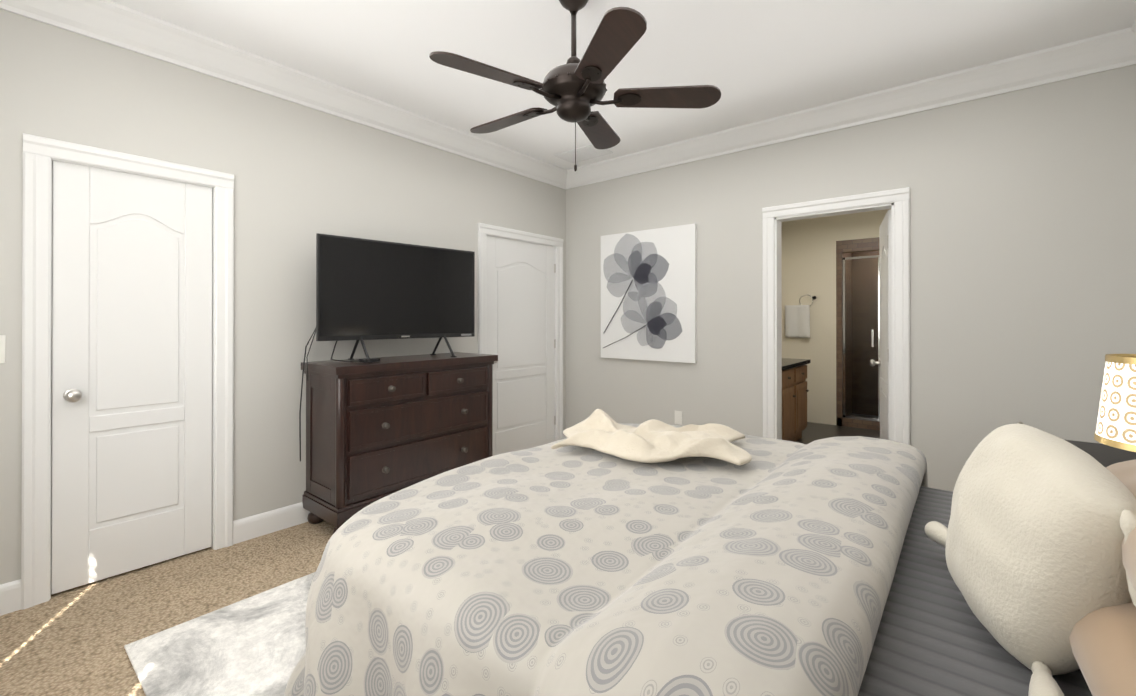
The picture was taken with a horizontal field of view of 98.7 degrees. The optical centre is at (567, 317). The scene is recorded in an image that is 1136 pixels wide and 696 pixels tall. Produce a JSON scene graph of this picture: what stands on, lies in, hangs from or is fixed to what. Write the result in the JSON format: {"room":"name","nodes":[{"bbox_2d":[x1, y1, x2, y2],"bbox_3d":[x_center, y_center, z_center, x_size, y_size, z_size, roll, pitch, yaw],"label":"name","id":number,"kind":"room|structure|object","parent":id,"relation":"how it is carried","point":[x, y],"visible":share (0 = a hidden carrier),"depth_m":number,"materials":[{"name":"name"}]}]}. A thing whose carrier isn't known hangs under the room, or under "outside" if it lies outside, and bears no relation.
{"room":"bedroom","nodes":[
{"label":"bedroom","id":0,"kind":"room"},
{"bbox_2d":[0,520,334,695],"bbox_3d":[0.129,1.327,2.094,4.210,0.100,4.570,0,0,40],"label":"floor carpet","id":1,"kind":"object","parent":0,"point":[73,641],"depth_m":2.13,"materials":[{"name":"beige carpet"}]},
{"bbox_2d":[124,572,314,695],"bbox_3d":[0.019,1.270,2.055,2.450,0.010,2.470,0,0,40],"label":"rug","id":2,"kind":"object","parent":1,"relation":"on","point":[254,645],"visible":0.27,"depth_m":1.86,"materials":[{"name":"white fur"}]},
{"bbox_2d":[284,409,1135,695],"bbox_3d":[0.572,0.562,1.288,2.246,1.396,1.962,0,0,40],"label":"bed","id":3,"kind":"object","parent":2,"relation":"on","point":[598,552],"visible":1,"depth_m":0.90,"materials":[{"name":"grey fabric"}]},
{"bbox_2d":[551,409,751,464],"bbox_3d":[0.321,0.435,1.875,0.760,0.106,0.636,0,0,40],"label":"throw blanket","id":4,"kind":"object","parent":3,"relation":"on","point":[654,442],"depth_m":1.74,"materials":[{"name":"beige fabric"}]},
{"bbox_2d":[858,486,1091,695],"bbox_3d":[0.629,0.784,1.248,2.020,0.420,1.500,0,0,40],"label":"quilt","id":5,"kind":"object","parent":3,"relation":"on","point":[929,641],"depth_m":0.86,"materials":[{"name":"grey fabric"}]},
{"bbox_2d":[925,422,1135,695],"bbox_3d":[0.816,0.390,0.892,0.310,0.372,0.543,0,0,40],"label":"stuffed animal","id":6,"kind":"object","parent":3,"relation":"on","point":[1032,589],"depth_m":0.77,"materials":[{"name":"beige fabric"}]},
{"bbox_2d":[301,352,497,533],"bbox_3d":[-1.089,0.780,3.347,0.486,0.999,1.214,0,0,40],"label":"dresser","id":7,"kind":"object","parent":1,"relation":"on","point":[383,427],"visible":0.83,"depth_m":3.02,"materials":[{"name":"brown wood"}]},
{"bbox_2d":[299,233,474,460],"bbox_3d":[-1.138,0.189,3.307,0.320,1.382,1.177,0,0,45],"label":"flat-screen tv","id":8,"kind":"object","parent":7,"relation":"on","point":[367,289],"visible":1,"depth_m":3.23,"materials":[{"name":"black plastic"}]},
{"bbox_2d":[1065,440,1135,466],"bbox_3d":[2.047,0.901,1.750,0.561,0.750,0.670,0,0,40],"label":"nightstand","id":9,"kind":"object","parent":1,"relation":"on","point":[1104,455],"visible":0.04,"depth_m":1.90,"materials":[{"name":"black wood"}]},
{"bbox_2d":[1094,354,1135,451],"bbox_3d":[2.052,0.328,1.630,0.402,0.390,0.402,0,0,40],"label":"shade","id":10,"kind":"object","parent":9,"relation":"on","point":[1116,424],"visible":1,"depth_m":1.66,"materials":[{"name":"white fabric"}]},
{"bbox_2d":[0,9,565,584],"bbox_3d":[-1.448,-0.100,3.399,0.120,2.760,4.570,0,0,40],"label":"wall","id":11,"kind":"structure","parent":0,"point":[302,175],"depth_m":2.87,"materials":[{"name":"grey paint"}]},
{"bbox_2d":[0,335,5,362],"bbox_3d":[-2.455,0.137,2.077,0.009,0.120,0.080,0,0,40],"label":"switch plate","id":12,"kind":"object","parent":11,"relation":"attached to","point":[2,347],"visible":1,"depth_m":2.10,"materials":[{"name":"white plastic"}]},
{"bbox_2d":[0,579,20,615],"bbox_3d":[-2.573,1.212,1.926,0.015,0.128,0.570,0,0,40],"label":"baseboard","id":13,"kind":"structure","parent":11,"relation":"attached to","point":[10,592],"depth_m":2.11,"materials":[{"name":"white"}]},
{"bbox_2d":[21,133,233,609],"bbox_3d":[-2.164,0.235,2.466,0.084,2.085,0.794,0,0,40],"label":"trim","id":14,"kind":"structure","parent":11,"relation":"attached to","point":[40,154],"depth_m":2.20,"materials":[{"name":"white wood"}]},
{"bbox_2d":[51,160,211,593],"bbox_3d":[-2.146,0.272,2.450,0.103,1.988,0.610,0,0,40],"label":"closet door","id":15,"kind":"structure","parent":11,"relation":"in","point":[131,415],"depth_m":2.43,"materials":[{"name":"white wood"}]},
{"bbox_2d":[233,502,309,543],"bbox_3d":[-1.324,1.217,3.439,0.015,0.128,1.795,0,0,40],"label":"baseboard","id":16,"kind":"structure","parent":11,"relation":"attached to","point":[258,525],"depth_m":2.89,"materials":[{"name":"white"}]},
{"bbox_2d":[0,0,569,188],"bbox_3d":[-1.358,-1.402,3.329,0.115,0.155,4.330,0,0,40],"label":"crown molding","id":17,"kind":"structure","parent":11,"relation":"attached to","point":[115,24],"depth_m":2.80,"materials":[{"name":"white wood"}]},
{"bbox_2d":[486,235,555,455],"bbox_3d":[-0.409,0.278,4.555,0.103,1.988,0.918,0,0,40],"label":"entry door","id":18,"kind":"structure","parent":11,"relation":"in","point":[520,312],"depth_m":4.56,"materials":[{"name":"white wood"}]},
{"bbox_2d":[478,223,563,440],"bbox_3d":[-0.427,0.241,4.569,0.084,2.085,1.099,0,0,40],"label":"door frame","id":19,"kind":"structure","parent":11,"relation":"attached to","point":[484,230],"depth_m":4.77,"materials":[{"name":"white wood"}]},
{"bbox_2d":[109,0,1135,169],"bbox_3d":[0.129,-1.533,2.102,4.210,0.100,4.570,0,0,40],"label":"ceiling","id":20,"kind":"structure","parent":0,"point":[753,61],"depth_m":2.66,"materials":[{"name":"white paint"}]},
{"bbox_2d":[429,0,720,171],"bbox_3d":[-0.016,-1.070,2.238,1.220,0.823,1.262,0,0,40],"label":"ceiling fan","id":21,"kind":"object","parent":20,"relation":"hanging from","point":[573,89],"visible":1,"depth_m":2.13,"materials":[{"name":"brown metal"}]},
{"bbox_2d":[554,144,612,162],"bbox_3d":[0.137,-1.470,4.397,0.460,0.013,0.280,0,0,40],"label":"ceiling vent","id":22,"kind":"object","parent":20,"relation":"in","point":[591,151],"visible":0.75,"depth_m":4.38,"materials":[{"name":"white metal"}]},
{"bbox_2d":[781,209,890,424],"bbox_3d":[3.492,0.007,5.669,1.950,2.560,0.120,0,0,40],"label":"wall","id":23,"kind":"structure","parent":0,"point":[808,246],"depth_m":5.93,"materials":[{"name":"beige paint"}]},
{"bbox_2d":[785,295,815,337],"bbox_3d":[2.893,-0.016,6.066,0.350,0.531,0.111,0,0,40],"label":"towel ring","id":24,"kind":"object","parent":23,"relation":"attached to","point":[797,321],"visible":1,"depth_m":6.05,"materials":[{"name":"white fabric"}]},
{"bbox_2d":[785,305,809,337],"bbox_3d":[2.850,0.049,6.061,0.290,0.401,0.050,0,0,40],"label":"towel","id":25,"kind":"object","parent":24,"relation":"hanging from","point":[797,317],"depth_m":6.06,"materials":[{"name":"white fabric"}]},
{"bbox_2d":[836,237,879,430],"bbox_3d":[3.596,0.137,5.582,0.900,2.300,0.120,0,0,40],"label":"wall tiles","id":26,"kind":"structure","parent":23,"relation":"attached to","point":[858,247],"depth_m":5.78,"materials":[{"name":"beige tile"}]},
{"bbox_2d":[843,255,879,420],"bbox_3d":[3.572,0.235,5.553,0.794,1.897,0.065,0,0,40],"label":"shower glass door","id":27,"kind":"structure","parent":26,"relation":"attached to","point":[861,331],"depth_m":5.70,"materials":[{"name":"brown glass"}]},
{"bbox_2d":[796,422,879,444],"bbox_3d":[2.956,1.335,5.024,2.240,0.100,3.550,0,0,40],"label":"floor","id":28,"kind":"structure","parent":0,"point":[812,432],"depth_m":5.46,"materials":[{"name":"tile"}]},
{"bbox_2d":[782,362,809,441],"bbox_3d":[1.882,0.885,4.810,0.607,0.800,1.450,0,0,40],"label":"bathroom vanity","id":29,"kind":"object","parent":28,"relation":"on","point":[794,399],"depth_m":4.81,"materials":[{"name":"brown wood"}]},
{"bbox_2d":[782,358,809,369],"bbox_3d":[1.880,0.465,4.813,0.600,0.040,1.470,0,0,40],"label":"countertop","id":30,"kind":"structure","parent":29,"relation":"on","point":[785,361],"depth_m":4.91,"materials":[{"name":"beige stone"}]},
{"bbox_2d":[566,64,1135,491],"bbox_3d":[1.545,-0.098,3.814,4.210,2.760,0.120,0,0,40],"label":"wall","id":31,"kind":"structure","parent":0,"point":[1023,255],"depth_m":3.04,"materials":[{"name":"grey paint"}]},
{"bbox_2d":[601,223,696,362],"bbox_3d":[0.693,-0.202,4.400,0.970,1.170,0.057,0,0,40],"label":"picture","id":32,"kind":"object","parent":31,"relation":"attached to","point":[649,294],"visible":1,"depth_m":4.35,"materials":[{"name":"white paper"}]},
{"bbox_2d":[675,411,681,424],"bbox_3d":[0.953,0.865,4.217,0.070,0.115,0.008,0,0,40],"label":"electrical outlet plate","id":33,"kind":"object","parent":31,"relation":"attached to","point":[678,417],"visible":1,"depth_m":4.21,"materials":[{"name":"white plastic"}]},
{"bbox_2d":[762,187,909,444],"bbox_3d":[1.897,0.218,3.508,0.930,2.125,0.145,0,0,40],"label":"door frame","id":34,"kind":"structure","parent":31,"relation":"attached to","point":[896,202],"depth_m":3.42,"materials":[{"name":"white wood"}]},
{"bbox_2d":[568,28,1131,187],"bbox_3d":[1.466,-1.401,3.730,3.720,0.155,0.115,0,0,40],"label":"crown molding","id":35,"kind":"structure","parent":31,"relation":"attached to","point":[1108,51],"depth_m":3.19,"materials":[{"name":"white wood"}]},
{"bbox_2d":[870,210,891,439],"bbox_3d":[2.358,0.265,3.674,0.227,2.008,0.716,0,0,40],"label":"bathroom door","id":36,"kind":"structure","parent":31,"relation":"in","point":[884,363],"depth_m":3.53,"materials":[{"name":"white wood"}]},
{"bbox_2d":[1128,20,1135,65],"bbox_3d":[1.616,-1.409,0.874,0.115,0.155,4.330,0,0,40],"label":"crown molding","id":37,"kind":"structure","parent":31,"relation":"attached to","point":[1132,30],"depth_m":2.52,"materials":[{"name":"white wood"}]}
]}

